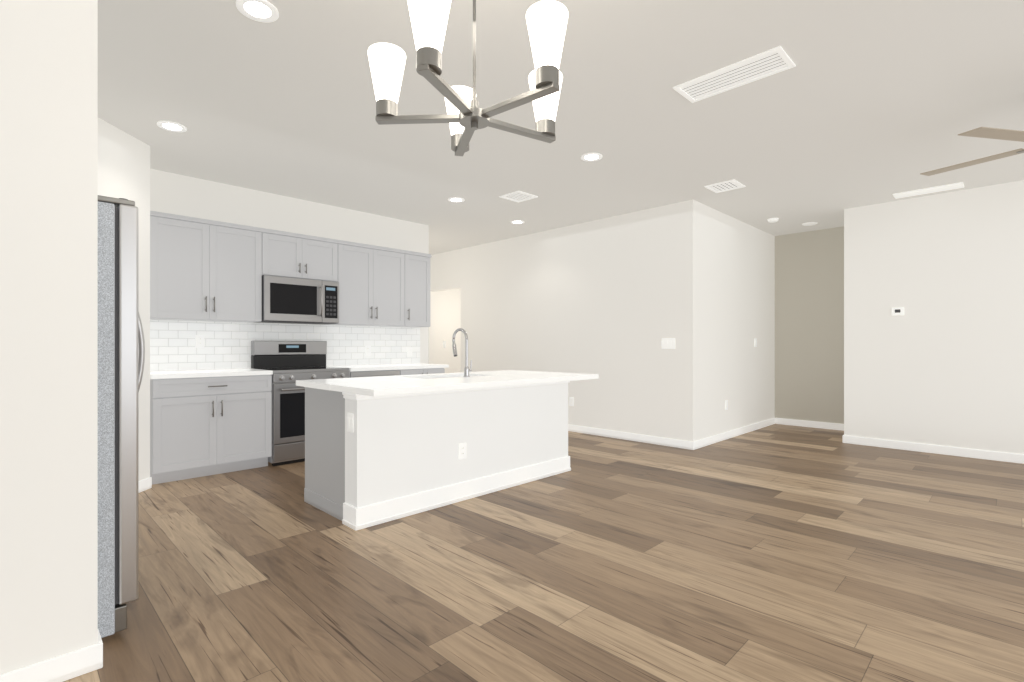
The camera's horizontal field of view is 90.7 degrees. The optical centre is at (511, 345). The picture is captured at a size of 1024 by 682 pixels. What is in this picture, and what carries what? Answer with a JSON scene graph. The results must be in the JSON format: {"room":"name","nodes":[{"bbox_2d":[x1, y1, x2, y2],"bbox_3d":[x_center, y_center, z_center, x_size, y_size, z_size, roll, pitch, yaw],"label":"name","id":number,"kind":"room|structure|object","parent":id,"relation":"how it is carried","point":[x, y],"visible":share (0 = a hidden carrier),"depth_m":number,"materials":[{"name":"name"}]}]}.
{"room":"kitchen","nodes":[
{"label":"kitchen","id":0,"kind":"room"},
{"bbox_2d":[0,0,102,681],"bbox_3d":[-2.575,-0.230,0.781,3.024,2.760,0.134,0,0,-45],"label":"wall","id":1,"kind":"structure","parent":0,"point":[48,329],"depth_m":1.71,"materials":[{"name":"white paint"}]},
{"bbox_2d":[98,629,101,642],"bbox_3d":[-1.515,1.105,1.851,0.014,0.090,0.120,0,0,-45],"label":"baseboard","id":2,"kind":"structure","parent":1,"relation":"attached to","point":[99,639],"depth_m":1.83,"materials":[{"name":"white wood"}]},
{"bbox_2d":[98,118,149,480],"bbox_3d":[-3.228,-0.230,3.369,1.440,2.760,2.070,0,0,-45],"label":"wall","id":3,"kind":"structure","parent":0,"point":[123,164],"depth_m":3.96,"materials":[{"name":"white paint"}]},
{"bbox_2d":[138,477,151,492],"bbox_3d":[-2.913,1.105,3.147,0.014,0.090,1.867,0,0,0],"label":"baseboard","id":4,"kind":"structure","parent":3,"relation":"attached to","point":[144,484],"depth_m":4.00,"materials":[{"name":"white wood"}]},
{"bbox_2d":[150,169,428,370],"bbox_3d":[-2.291,-0.230,5.685,3.200,2.760,0.120,0,0,-45],"label":"wall","id":5,"kind":"structure","parent":0,"point":[176,194],"depth_m":5.42,"materials":[{"name":"white paint"}]},
{"bbox_2d":[150,211,265,322],"bbox_3d":[-2.892,-0.684,4.750,0.908,0.897,0.346,0,0,-45],"label":"upper cabinet","id":6,"kind":"object","parent":5,"relation":"attached to","point":[206,270],"depth_m":4.60,"materials":[{"name":"grey wood"}]},
{"bbox_2d":[150,320,419,370],"bbox_3d":[-2.286,-0.001,5.599,3.034,0.466,0.008,0,0,-45],"label":"tile backsplash","id":7,"kind":"structure","parent":5,"relation":"attached to","point":[227,345],"depth_m":5.19,"materials":[{"name":"white tile"}]},
{"bbox_2d":[407,347,411,355],"bbox_3d":[-1.328,0.080,6.546,0.072,0.115,0.008,0,0,-45],"label":"outlet","id":8,"kind":"object","parent":7,"relation":"attached to","point":[409,351],"visible":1,"depth_m":6.54,"materials":[{"name":"white plastic"}]},
{"bbox_2d":[266,229,337,281],"bbox_3d":[-2.293,-0.914,5.349,0.778,0.437,0.346,0,0,-45],"label":"upper cabinet","id":9,"kind":"object","parent":5,"relation":"attached to","point":[290,255],"depth_m":5.22,"materials":[{"name":"grey wood"}]},
{"bbox_2d":[258,275,338,323],"bbox_3d":[-2.259,-0.463,5.315,0.770,0.450,0.441,0,0,-45],"label":"over-the-range microwave","id":10,"kind":"object","parent":9,"relation":"attached to","point":[295,300],"visible":1,"depth_m":5.17,"materials":[{"name":"grey metal"}]},
{"bbox_2d":[324,240,409,326],"bbox_3d":[-1.694,-0.684,5.947,0.907,0.897,0.346,0,0,-45],"label":"upper cabinet","id":11,"kind":"object","parent":5,"relation":"attached to","point":[374,282],"depth_m":5.81,"materials":[{"name":"grey wood"}]},
{"bbox_2d":[410,251,431,326],"bbox_3d":[-1.303,-0.684,6.338,0.439,0.897,0.346,0,0,-45],"label":"upper cabinet","id":12,"kind":"object","parent":5,"relation":"attached to","point":[419,263],"depth_m":6.26,"materials":[{"name":"grey wood"}]},
{"bbox_2d":[435,289,460,372],"bbox_3d":[-1.810,-0.230,9.447,3.040,2.760,0.120,0,0,-45],"label":"wall","id":13,"kind":"structure","parent":0,"point":[447,313],"depth_m":9.93,"materials":[{"name":"white paint"}]},
{"bbox_2d":[63,424,1023,681],"bbox_3d":[0.212,1.180,3.606,11.200,0.060,12.600,0,0,-45],"label":"floor","id":14,"kind":"structure","parent":0,"point":[780,553],"depth_m":2.53,"materials":[{"name":"brown wood"}]},
{"bbox_2d":[98,195,144,637],"bbox_3d":[-2.060,0.283,2.084,0.894,1.734,0.910,0,0,-45],"label":"refrigerator","id":15,"kind":"object","parent":14,"relation":"on","point":[121,351],"visible":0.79,"depth_m":1.97,"materials":[{"name":"grey metal"}]},
{"bbox_2d":[150,368,272,484],"bbox_3d":[-2.796,0.693,4.632,0.944,0.915,0.646,0,0,-45],"label":"base cabinet","id":16,"kind":"object","parent":14,"relation":"on","point":[209,422],"visible":0.96,"depth_m":4.40,"materials":[{"name":"grey wood"}]},
{"bbox_2d":[251,341,348,465],"bbox_3d":[-2.173,0.550,5.229,0.767,1.200,0.684,0,0,-45],"label":"range","id":17,"kind":"object","parent":14,"relation":"on","point":[304,360],"visible":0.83,"depth_m":4.95,"materials":[{"name":"silver metal"}]},
{"bbox_2d":[349,371,406,377],"bbox_3d":[-1.680,0.713,5.770,0.674,0.876,0.615,0,0,-45],"label":"base cabinet","id":18,"kind":"object","parent":14,"relation":"on","point":[352,374],"depth_m":5.51,"materials":[{"name":"grey wood"}]},
{"bbox_2d":[343,363,448,370],"bbox_3d":[-1.456,0.254,5.983,1.298,0.038,0.631,0,0,-45],"label":"countertop","id":19,"kind":"structure","parent":18,"relation":"on","point":[416,366],"depth_m":5.79,"materials":[{"name":"white stone"}]},
{"bbox_2d":[407,367,446,374],"bbox_3d":[-1.262,0.713,6.189,0.633,0.876,0.615,0,0,-45],"label":"base cabinet","id":20,"kind":"object","parent":14,"relation":"on","point":[426,370],"depth_m":6.04,"materials":[{"name":"grey wood"}]},
{"bbox_2d":[302,382,570,530],"bbox_3d":[-0.515,0.724,4.192,2.140,0.854,0.856,0,0,-45],"label":"kitchen island","id":21,"kind":"object","parent":14,"relation":"on","point":[380,449],"depth_m":3.59,"materials":[{"name":"white"}]},
{"bbox_2d":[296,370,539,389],"bbox_3d":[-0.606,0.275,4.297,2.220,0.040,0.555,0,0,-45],"label":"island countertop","id":22,"kind":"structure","parent":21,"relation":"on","point":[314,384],"depth_m":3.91,"materials":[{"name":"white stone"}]},
{"bbox_2d":[452,328,471,376],"bbox_3d":[-0.409,0.056,4.134,0.082,0.396,0.208,0,0,-45],"label":"faucet","id":23,"kind":"object","parent":22,"relation":"on","point":[467,370],"visible":1,"depth_m":4.07,"materials":[{"name":"silver metal"}]},
{"bbox_2d":[328,371,598,397],"bbox_3d":[-0.212,0.286,3.903,2.220,0.063,0.560,0,0,-45],"label":"island countertop","id":24,"kind":"structure","parent":21,"relation":"on","point":[478,381],"depth_m":3.49,"materials":[{"name":"white stone"}]},
{"bbox_2d":[456,374,467,377],"bbox_3d":[-0.548,0.396,4.253,0.724,0.226,0.434,0,0,-45],"label":"sink","id":25,"kind":"object","parent":24,"relation":"in","point":[457,375],"depth_m":4.60,"materials":[{"name":"white"}]},
{"bbox_2d":[98,0,1023,254],"bbox_3d":[0.212,-1.650,3.606,11.200,0.080,12.600,0,0,-45],"label":"ceiling","id":26,"kind":"structure","parent":0,"point":[865,102],"depth_m":3.41,"materials":[{"name":"grey paint"}]},
{"bbox_2d":[157,121,186,131],"bbox_3d":[-2.496,-1.605,3.712,0.184,0.009,0.184,0,0,-45],"label":"recessed light","id":27,"kind":"object","parent":26,"relation":"in","point":[171,126],"visible":1,"depth_m":3.71,"materials":[{"name":"white plastic"}]},
{"bbox_2d":[236,0,278,22],"bbox_3d":[-1.216,-1.605,2.418,0.184,0.009,0.184,0,0,-45],"label":"recessed light","id":28,"kind":"object","parent":26,"relation":"in","point":[262,11],"visible":1,"depth_m":2.42,"materials":[{"name":"white plastic"}]},
{"bbox_2d":[448,197,464,202],"bbox_3d":[-0.615,-1.605,5.579,0.184,0.009,0.184,0,0,-45],"label":"recessed light","id":29,"kind":"object","parent":26,"relation":"in","point":[455,199],"visible":1,"depth_m":5.56,"materials":[{"name":"white plastic"}]},
{"bbox_2d":[368,0,568,155],"bbox_3d":[-0.107,-1.172,1.704,0.696,0.876,0.686,0,0,-45],"label":"chandelier","id":30,"kind":"object","parent":26,"relation":"hanging from","point":[465,117],"visible":1,"depth_m":1.64,"materials":[{"name":"white glass"}]},
{"bbox_2d":[510,220,523,223],"bbox_3d":[0.071,-1.605,6.590,0.184,0.009,0.184,0,0,-45],"label":"recessed light","id":31,"kind":"object","parent":26,"relation":"in","point":[517,222],"visible":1,"depth_m":6.59,"materials":[{"name":"white plastic"}]},
{"bbox_2d":[499,191,537,202],"bbox_3d":[0.071,-1.605,5.459,0.300,0.008,0.300,0,0,-45],"label":"ceiling vent","id":32,"kind":"object","parent":26,"relation":"in","point":[518,196],"visible":1,"depth_m":5.45,"materials":[{"name":"white plastic"}]},
{"bbox_2d":[581,153,602,161],"bbox_3d":[0.679,-1.605,4.313,0.184,0.009,0.184,0,0,-45],"label":"recessed light","id":33,"kind":"object","parent":26,"relation":"in","point":[589,157],"visible":1,"depth_m":4.31,"materials":[{"name":"white plastic"}]},
{"bbox_2d":[704,179,745,192],"bbox_3d":[2.150,-1.605,5.105,0.300,0.008,0.300,0,0,-45],"label":"ceiling vent","id":34,"kind":"object","parent":26,"relation":"in","point":[733,184],"visible":1,"depth_m":5.11,"materials":[{"name":"white plastic"}]},
{"bbox_2d":[673,46,795,102],"bbox_3d":[1.315,-1.605,3.026,0.270,0.008,0.620,0,0,-45],"label":"ceiling vent","id":35,"kind":"object","parent":26,"relation":"in","point":[775,60],"visible":1,"depth_m":3.00,"materials":[{"name":"white plastic"}]},
{"bbox_2d":[767,218,778,222],"bbox_3d":[3.323,-1.593,6.435,0.132,0.034,0.132,0,0,-45],"label":"smoke detector","id":36,"kind":"object","parent":26,"relation":"attached to","point":[771,220],"visible":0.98,"depth_m":6.40,"materials":[{"name":"white plastic"}]},
{"bbox_2d":[802,222,817,225],"bbox_3d":[3.932,-1.603,6.675,0.180,0.012,0.180,0,0,-45],"label":"recessed light","id":37,"kind":"object","parent":26,"relation":"in","point":[809,223],"visible":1,"depth_m":6.64,"materials":[{"name":"white plastic"}]},
{"bbox_2d":[892,182,963,198],"bbox_3d":[4.306,-1.603,5.240,0.200,0.014,0.560,0,0,-45],"label":"vent panel","id":38,"kind":"object","parent":26,"relation":"attached to","point":[930,190],"visible":0.96,"depth_m":5.21,"materials":[{"name":"white plastic"}]},
{"bbox_2d":[920,127,1023,175],"bbox_3d":[3.443,-1.373,3.168,1.355,0.475,1.408,0,0,-45],"label":"fan","id":39,"kind":"object","parent":26,"relation":"hanging from","point":[998,133],"visible":1,"depth_m":3.10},
{"bbox_2d":[429,200,697,441],"bbox_3d":[0.138,-0.230,7.513,0.120,2.760,5.370,0,0,-45],"label":"wall","id":40,"kind":"structure","parent":0,"point":[612,302],"depth_m":6.44,"materials":[{"name":"white paint"}]},
{"bbox_2d":[568,424,693,449],"bbox_3d":[0.569,1.105,6.987,0.014,0.090,4.044,0,0,-45],"label":"baseboard","id":41,"kind":"structure","parent":40,"relation":"attached to","point":[683,444],"depth_m":6.07,"materials":[{"name":"white wood"}]},
{"bbox_2d":[661,338,674,348],"bbox_3d":[1.786,-0.022,5.774,0.010,0.118,0.171,0,0,-45],"label":"switch plate","id":42,"kind":"object","parent":40,"relation":"attached to","point":[667,343],"visible":1,"depth_m":5.77,"materials":[{"name":"white plastic"}]},
{"bbox_2d":[698,202,774,439],"bbox_3d":[2.973,-0.230,6.636,2.650,2.760,0.120,0,0,-45],"label":"wall","id":43,"kind":"structure","parent":0,"point":[736,292],"depth_m":6.37,"materials":[{"name":"white paint"}]},
{"bbox_2d":[694,418,774,449],"bbox_3d":[2.931,1.105,6.499,2.636,0.090,0.014,0,0,-45],"label":"baseboard","id":44,"kind":"structure","parent":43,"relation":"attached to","point":[704,442],"depth_m":6.29,"materials":[{"name":"white wood"}]},
{"bbox_2d":[775,226,843,423],"bbox_3d":[6.141,-0.230,5.257,0.120,2.760,6.310,0,0,-45],"label":"wall","id":45,"kind":"structure","parent":0,"point":[809,325],"depth_m":7.11,"materials":[{"name":"beige paint"}]},
{"bbox_2d":[775,418,843,430],"bbox_3d":[6.056,1.105,5.247,0.014,0.090,6.176,0,0,-45],"label":"baseboard","id":46,"kind":"structure","parent":45,"relation":"attached to","point":[814,424],"depth_m":7.10,"materials":[{"name":"white wood"}]},
{"bbox_2d":[844,180,1023,453],"bbox_3d":[5.816,-0.230,4.168,0.120,2.760,5.230,0,0,-45],"label":"wall","id":47,"kind":"structure","parent":0,"point":[940,361],"depth_m":5.37,"materials":[{"name":"white paint"}]},
{"bbox_2d":[891,307,903,315],"bbox_3d":[4.277,-0.377,5.606,0.022,0.085,0.110,0,0,-45],"label":"thermostat","id":48,"kind":"object","parent":47,"relation":"attached to","point":[897,311],"visible":1,"depth_m":5.60,"materials":[{"name":"white plastic"}]},
{"bbox_2d":[842,435,1023,463],"bbox_3d":[5.721,1.105,4.168,0.014,0.090,5.124,0,0,-45],"label":"baseboard","id":49,"kind":"structure","parent":47,"relation":"attached to","point":[971,453],"depth_m":5.37,"materials":[{"name":"white wood"}]}
]}

